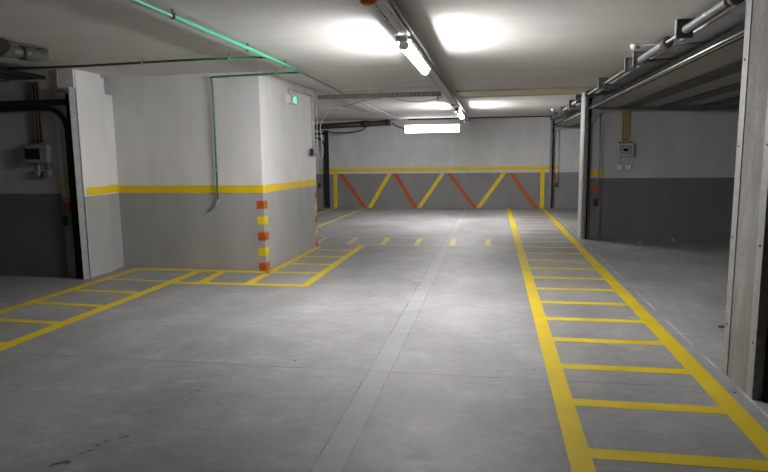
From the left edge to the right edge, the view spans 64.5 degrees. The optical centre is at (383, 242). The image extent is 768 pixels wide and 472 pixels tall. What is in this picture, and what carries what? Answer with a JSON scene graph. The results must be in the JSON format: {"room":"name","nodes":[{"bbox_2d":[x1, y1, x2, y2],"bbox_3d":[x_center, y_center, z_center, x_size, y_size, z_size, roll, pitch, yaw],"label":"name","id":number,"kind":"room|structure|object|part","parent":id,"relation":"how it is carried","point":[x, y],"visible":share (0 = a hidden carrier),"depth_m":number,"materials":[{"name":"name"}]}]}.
{"room":"parking garage","nodes":[
{"label":"parking garage","id":0,"kind":"room"},
{"bbox_2d":[0,70,67,276],"bbox_3d":[-6.363,-0.892,8.301,4.540,2.635,0.200,1,8,10],"label":"wall","id":1,"kind":"structure","parent":0,"point":[32,231],"depth_m":7.92,"materials":[{"name":"white paint"}]},
{"bbox_2d":[30,82,37,141],"bbox_3d":[-4.436,-1.649,7.720,0.034,0.750,0.036,1,8,10],"label":"conduit","id":2,"kind":"object","parent":1,"relation":"attached to","point":[31,83],"visible":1,"depth_m":7.72,"materials":[{"name":"brown plastic"}]},
{"bbox_2d":[33,82,40,141],"bbox_3d":[-4.391,-1.649,7.712,0.034,0.750,0.036,1,8,10],"label":"conduit","id":3,"kind":"object","parent":1,"relation":"attached to","point":[34,83],"visible":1,"depth_m":7.71,"materials":[{"name":"brown plastic"}]},
{"bbox_2d":[24,143,51,162],"bbox_3d":[-4.409,-1.143,7.762,0.320,0.255,0.098,1,8,10],"label":"electrical box","id":4,"kind":"object","parent":1,"relation":"attached to","point":[34,153],"visible":1,"depth_m":7.72,"materials":[{"name":"grey plastic"}]},
{"bbox_2d":[34,163,42,176],"bbox_3d":[-4.443,-0.935,7.815,0.084,0.180,0.063,1,8,10],"label":"box","id":5,"kind":"object","parent":1,"relation":"attached to","point":[37,173],"visible":0.98,"depth_m":7.80,"materials":[{"name":"grey plastic"}]},
{"bbox_2d":[36,82,44,141],"bbox_3d":[-4.347,-1.648,7.704,0.034,0.750,0.036,1,8,10],"label":"conduit","id":6,"kind":"object","parent":1,"relation":"attached to","point":[37,83],"visible":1,"depth_m":7.70,"materials":[{"name":"plastic"}]},
{"bbox_2d":[44,163,51,176],"bbox_3d":[-4.305,-0.933,7.790,0.084,0.180,0.063,1,8,10],"label":"box","id":7,"kind":"object","parent":1,"relation":"attached to","point":[47,173],"visible":0.98,"depth_m":7.78,"materials":[{"name":"grey plastic"}]},
{"bbox_2d":[51,69,123,277],"bbox_3d":[-3.914,-0.902,8.167,0.328,2.635,0.880,1,8,10],"label":"wall","id":8,"kind":"structure","parent":0,"point":[95,118],"depth_m":7.97,"materials":[{"name":"white paint"}]},
{"bbox_2d":[0,67,89,279],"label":"garage door","id":9,"kind":"structure","parent":8,"relation":"in","point":[70,124],"depth_m":7.68,"materials":[{"name":"metal"}]},
{"bbox_3d":[-5.170,-1.575,4.239,0.745,0.040,6.905,1,8,10],"label":"door","id":10,"kind":"part","parent":9,"relation":"part of","materials":[{"name":"metal"}]},
{"bbox_3d":[-4.791,-1.542,4.176,0.012,0.012,6.905,1,8,10],"label":"rail","id":11,"kind":"part","parent":9,"relation":"part of","materials":[{"name":"black metal"}]},
{"bbox_3d":[-4.056,-0.814,7.744,0.015,1.220,0.015,4,9,32],"label":"pull rod","id":12,"kind":"part","parent":9,"relation":"part of","materials":[{"name":"metal"}]},
{"bbox_2d":[104,71,317,270],"bbox_3d":[-2.585,-1.092,9.423,2.501,2.635,2.333,1,8,10],"label":"wall","id":13,"kind":"structure","parent":0,"point":[264,218],"depth_m":8.37,"materials":[{"name":"white paint"}]},
{"bbox_2d":[285,94,297,104],"bbox_3d":[-1.371,-2.119,9.046,0.087,0.120,0.360,1,8,10],"label":"exit sign","id":14,"kind":"object","parent":13,"relation":"attached to","point":[290,99],"visible":1,"depth_m":8.96,"materials":[{"name":"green plastic"}]},
{"bbox_3d":[-1.333,-2.119,9.040,0.004,0.100,0.320,1,8,10],"label":"panel","id":15,"kind":"part","parent":14,"relation":"part of","materials":[{"name":"green plastic"}]},
{"bbox_2d":[288,88,312,96],"bbox_3d":[-1.292,-2.294,9.517,0.016,0.100,1.148,1,8,12],"label":"conduit","id":16,"kind":"object","parent":13,"relation":"attached to","point":[288,88],"visible":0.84,"depth_m":9.36,"materials":[{"name":"grey plastic"}]},
{"bbox_2d":[312,97,313,148],"bbox_3d":[-1.178,-1.971,10.089,0.018,0.840,0.018,4,9,32],"label":"conduit","id":17,"kind":"object","parent":13,"relation":"attached to","point":[312,97],"visible":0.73,"depth_m":10.09,"materials":[{"name":"white plastic"}]},
{"bbox_2d":[310,148,316,154],"bbox_3d":[-1.166,-1.500,10.102,0.062,0.113,0.220,1,8,10],"label":"switch box","id":18,"kind":"object","parent":13,"relation":"attached to","point":[312,151],"visible":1,"depth_m":10.00,"materials":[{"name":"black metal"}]},
{"bbox_2d":[315,100,339,158],"bbox_3d":[-0.964,-1.919,10.437,0.134,0.970,0.608,6,10,39],"label":"cable","id":19,"kind":"object","parent":13,"relation":"hanging from","point":[315,100],"visible":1,"depth_m":10.30,"materials":[{"name":"white plastic"}]},
{"bbox_2d":[314,86,437,91],"bbox_3d":[-0.124,-2.525,10.022,2.100,0.020,0.130,1,8,10],"label":"trim","id":20,"kind":"structure","parent":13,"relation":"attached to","point":[421,87],"depth_m":9.99,"materials":[{"name":"paint"}]},
{"bbox_2d":[0,0,745,120],"bbox_3d":[-0.159,-2.115,6.090,17.900,0.250,24.800,1,8,10],"label":"ceiling","id":21,"kind":"structure","parent":0,"point":[346,44],"depth_m":5.95,"materials":[{"name":"paint"}]},
{"bbox_2d":[0,38,48,61],"bbox_3d":[-3.948,-1.634,4.514,0.311,0.165,3.555,2,8,20],"label":"drain pipe","id":22,"kind":"object","parent":21,"relation":"attached to","point":[7,50],"visible":1,"depth_m":5.83,"materials":[{"name":"grey plastic"}]},
{"bbox_2d":[6,0,402,205],"bbox_3d":[-4.739,-1.198,7.146,7.136,1.748,23.600,1,8,10],"label":"pipe","id":23,"kind":"object","parent":21,"relation":"attached to","point":[171,15],"visible":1,"depth_m":6.73,"materials":[{"name":"green plastic"}]},
{"bbox_2d":[315,120,390,128],"bbox_3d":[-3.020,-3.456,18.366,6.535,0.350,0.200,1,8,10],"label":"drain pipe","id":24,"kind":"object","parent":21,"relation":"attached to","point":[367,123],"visible":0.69,"depth_m":17.91,"materials":[{"name":"black plastic"}]},
{"bbox_2d":[316,126,365,132],"bbox_3d":[-1.269,-3.312,17.943,1.537,0.203,0.047,1,8,10],"label":"cable","id":25,"kind":"object","parent":24,"relation":"hanging from","point":[365,126],"visible":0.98,"depth_m":17.93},
{"bbox_2d":[318,90,440,100],"bbox_3d":[-0.089,-2.451,10.196,2.090,0.215,0.082,1,8,10],"label":"cable tray","id":26,"kind":"object","parent":21,"relation":"hanging from","point":[420,94],"visible":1,"depth_m":10.17,"materials":[{"name":"metal"}]},
{"bbox_2d":[332,98,380,110],"bbox_3d":[-0.413,-2.434,10.713,1.207,0.179,0.293,6,11,41],"label":"cable","id":27,"kind":"object","parent":26,"relation":"hanging from","point":[374,98],"visible":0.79,"depth_m":10.87,"materials":[{"name":"grey plastic"}]},
{"bbox_2d":[389,97,441,101],"bbox_3d":[0.512,-2.440,10.359,0.996,0.097,0.083,-2,8,-9],"label":"cable","id":28,"kind":"object","parent":26,"relation":"hanging from","point":[389,97],"visible":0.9,"depth_m":10.39,"materials":[{"name":"grey plastic"}]},
{"bbox_2d":[372,0,469,121],"bbox_3d":[0.349,-1.925,6.077,0.138,0.135,23.500,1,8,10],"label":"cable tray","id":29,"kind":"object","parent":21,"relation":"hanging from","point":[387,16],"visible":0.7,"depth_m":4.91,"materials":[{"name":"metal"}]},
{"bbox_2d":[360,0,376,5],"bbox_3d":[-0.102,-1.529,3.885,0.110,0.034,0.110,1,8,10],"label":"beacon","id":30,"kind":"object","parent":29,"relation":"attached to","point":[363,2],"visible":1,"depth_m":3.86,"materials":[{"name":"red plastic"}]},
{"bbox_2d":[396,35,407,42],"bbox_3d":[0.149,-1.659,4.971,0.090,0.042,0.100,1,8,10],"label":"junction box","id":31,"kind":"object","parent":29,"relation":"attached to","point":[402,38],"visible":1,"depth_m":4.93,"materials":[{"name":"white plastic"}]},
{"bbox_2d":[372,3,452,103],"bbox_3d":[0.290,-1.881,6.094,0.002,0.045,23.500,1,8,10],"label":"tray","id":32,"kind":"object","parent":29,"relation":"on","point":[374,6],"depth_m":4.87,"materials":[{"name":"metal"}]},
{"bbox_2d":[397,39,430,74],"bbox_3d":[0.308,-1.760,5.856,0.120,0.091,1.650,1,8,10],"label":"lamp","id":33,"kind":"object","parent":29,"relation":"hanging from","point":[409,48],"visible":0.84,"depth_m":5.58,"materials":[{"name":"white plastic"}]},
{"bbox_2d":[403,45,428,74],"bbox_3d":[0.308,-1.757,5.857,0.080,0.080,1.550,1,8,10],"label":"diffuser","id":34,"kind":"object","parent":33,"relation":"attached to","point":[414,54],"depth_m":5.74,"materials":[{"name":"white plastic"}]},
{"bbox_2d":[391,0,470,121],"bbox_3d":[0.443,-1.884,6.117,0.024,0.023,23.600,1,8,10],"label":"conduit","id":35,"kind":"object","parent":29,"relation":"attached to","point":[394,2],"visible":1,"depth_m":5.44,"materials":[{"name":"grey metal"}]},
{"bbox_2d":[455,110,463,118],"bbox_3d":[1.696,-2.846,13.573,0.120,0.091,1.640,1,8,10],"label":"lamp","id":36,"kind":"object","parent":29,"relation":"hanging from","point":[459,113],"visible":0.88,"depth_m":13.14,"materials":[{"name":"white plastic"}]},
{"bbox_2d":[456,87,592,97],"bbox_3d":[2.451,-2.668,10.841,2.280,0.022,1.070,1,8,10],"label":"trim","id":37,"kind":"structure","parent":21,"relation":"attached to","point":[563,90],"depth_m":10.79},
{"bbox_2d":[630,44,639,49],"bbox_3d":[2.596,-2.024,6.305,0.089,0.055,0.068,1,8,10],"label":"detector","id":38,"kind":"object","parent":21,"relation":"attached to","point":[632,46],"visible":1,"depth_m":6.29,"materials":[{"name":"white plastic"}]},
{"bbox_2d":[641,41,710,45],"bbox_3d":[3.501,-2.027,6.142,1.710,0.020,0.020,1,8,10],"label":"conduit","id":39,"kind":"object","parent":21,"relation":"attached to","point":[705,42],"visible":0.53,"depth_m":6.21,"materials":[{"name":"grey metal"}]},
{"bbox_2d":[0,208,767,471],"bbox_3d":[-0.125,0.717,6.483,17.900,0.202,24.800,1,8,10],"label":"floor","id":40,"kind":"structure","parent":0,"point":[407,339],"depth_m":4.61,"materials":[{"name":"concrete"}]},
{"bbox_2d":[746,96,767,402],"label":"garage door","id":41,"kind":"structure","parent":40,"relation":"on","point":[757,372],"depth_m":3.68,"materials":[{"name":"black metal"}]},
{"bbox_2d":[315,115,579,207],"bbox_3d":[1.978,-2.347,18.078,17.900,2.635,0.253,1,8,10],"label":"wall","id":42,"kind":"structure","parent":0,"point":[490,162],"depth_m":17.96,"materials":[{"name":"white paint"}]},
{"bbox_2d":[315,130,329,207],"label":"garage door","id":43,"kind":"structure","parent":42,"relation":"in","point":[325,142],"depth_m":18.60,"materials":[{"name":"metal"}]},
{"bbox_2d":[405,124,459,132],"bbox_3d":[1.412,-3.337,17.868,1.615,0.237,0.090,1,8,10],"label":"wall lamp","id":44,"kind":"object","parent":42,"relation":"attached to","point":[435,128],"visible":1,"depth_m":17.82,"materials":[{"name":"white plastic"}]},
{"bbox_2d":[408,116,550,119],"bbox_3d":[2.725,-3.605,17.620,4.100,0.037,0.032,1,8,10],"label":"cable","id":45,"kind":"object","parent":42,"relation":"attached to","point":[511,116],"visible":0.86,"depth_m":17.59,"materials":[{"name":"grey plastic"}]},
{"bbox_2d":[548,95,581,233],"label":"garage door","id":46,"kind":"structure","parent":42,"relation":"in","point":[574,120],"depth_m":16.46,"materials":[{"name":"grey metal"}]},
{"bbox_3d":[4.631,-2.879,14.210,0.745,0.040,6.030,1,8,10],"label":"door","id":47,"kind":"part","parent":46,"relation":"part of","materials":[{"name":"grey metal"}]},
{"bbox_2d":[577,90,604,238],"bbox_3d":[3.768,-1.404,11.130,0.326,2.635,0.493,1,8,10],"label":"pillar","id":48,"kind":"structure","parent":0,"point":[594,211],"depth_m":10.93,"materials":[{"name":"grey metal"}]},
{"bbox_3d":[3.611,-1.407,11.159,0.006,2.635,0.320,1,8,10],"label":"casing","id":49,"kind":"part","parent":48,"relation":"part of","materials":[{"name":"metal"}]},
{"bbox_2d":[599,90,739,239],"bbox_3d":[6.665,-1.353,10.510,5.595,2.635,0.200,1,8,10],"label":"wall","id":50,"kind":"structure","parent":0,"point":[679,183],"depth_m":10.72,"materials":[{"name":"white paint"}]},
{"bbox_2d":[617,157,622,169],"bbox_3d":[4.192,-1.406,10.812,0.084,0.235,0.063,1,8,10],"label":"box","id":51,"kind":"object","parent":50,"relation":"attached to","point":[619,167],"visible":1,"depth_m":10.80,"materials":[{"name":"white plastic"}]},
{"bbox_2d":[621,112,623,139],"bbox_3d":[4.204,-2.122,10.716,0.034,0.640,0.032,1,8,10],"label":"conduit","id":52,"kind":"object","parent":50,"relation":"attached to","point":[622,112],"visible":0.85,"depth_m":10.71,"materials":[{"name":"plastic"}]},
{"bbox_2d":[623,112,625,139],"bbox_3d":[4.239,-2.122,10.710,0.034,0.640,0.032,1,8,10],"label":"conduit","id":53,"kind":"object","parent":50,"relation":"attached to","point":[624,112],"visible":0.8,"depth_m":10.71,"materials":[{"name":"plastic"}]},
{"bbox_2d":[616,141,633,156],"bbox_3d":[4.260,-1.650,10.747,0.280,0.265,0.099,1,8,10],"label":"board","id":54,"kind":"object","parent":50,"relation":"attached to","point":[626,149],"visible":1,"depth_m":10.71,"materials":[{"name":"grey plastic"}]},
{"bbox_3d":[4.253,-1.629,10.706,0.240,0.195,0.008,1,8,10],"label":"frame","id":55,"kind":"part","parent":54,"relation":"part of","materials":[{"name":"grey plastic"}]},
{"bbox_2d":[626,112,628,139],"bbox_3d":[4.275,-2.121,10.703,0.034,0.640,0.032,1,8,10],"label":"conduit","id":56,"kind":"object","parent":50,"relation":"attached to","point":[627,112],"visible":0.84,"depth_m":10.70,"materials":[{"name":"plastic"}]},
{"bbox_2d":[626,156,630,169],"bbox_3d":[4.337,-1.404,10.786,0.084,0.235,0.063,1,8,10],"label":"box","id":57,"kind":"object","parent":50,"relation":"attached to","point":[628,167],"visible":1,"depth_m":10.78,"materials":[{"name":"white plastic"}]},
{"bbox_2d":[628,111,630,139],"bbox_3d":[4.310,-2.121,10.697,0.034,0.640,0.032,1,8,10],"label":"conduit","id":58,"kind":"object","parent":50,"relation":"attached to","point":[629,111],"visible":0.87,"depth_m":10.70,"materials":[{"name":"plastic"}]},
{"bbox_2d":[580,0,752,375],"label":"garage door","id":59,"kind":"structure","parent":50,"relation":"in","point":[714,74],"depth_m":6.43,"materials":[{"name":"grey metal"}]},
{"bbox_3d":[3.819,-1.456,10.822,0.015,1.620,0.015,-2,8,-12],"label":"pull rod","id":60,"kind":"part","parent":59,"relation":"part of","materials":[{"name":"metal"}]},
{"bbox_3d":[3.004,-1.878,7.337,0.012,0.012,6.855,1,8,10],"label":"rail","id":61,"kind":"part","parent":59,"relation":"part of","materials":[{"name":"metal"}]},
{"bbox_3d":[3.382,-1.901,7.266,0.745,0.040,6.855,1,8,10],"label":"door","id":62,"kind":"part","parent":59,"relation":"part of","materials":[{"name":"grey metal"}]},
{"bbox_3d":[3.065,-1.881,7.326,0.010,0.010,6.855,1,8,10],"label":"rail","id":63,"kind":"part","parent":59,"relation":"part of","materials":[{"name":"metal"}]},
{"bbox_3d":[4.077,-1.892,7.142,0.655,0.040,6.855,1,8,10],"label":"door","id":64,"kind":"part","parent":59,"relation":"part of","materials":[{"name":"grey metal"}]},
{"bbox_3d":[4.728,-1.884,7.027,0.655,0.040,6.855,1,8,10],"label":"door","id":65,"kind":"part","parent":59,"relation":"part of","materials":[{"name":"grey metal"}]},
{"bbox_3d":[5.379,-1.876,6.911,0.655,0.040,6.855,1,8,10],"label":"door","id":66,"kind":"part","parent":59,"relation":"part of","materials":[{"name":"grey metal"}]},
{"bbox_2d":[728,0,767,391],"bbox_3d":[2.476,-0.370,3.785,0.360,2.635,0.490,1,8,10],"label":"pillar","id":67,"kind":"structure","parent":0,"point":[757,85],"depth_m":3.83,"materials":[{"name":"concrete"}]}
]}

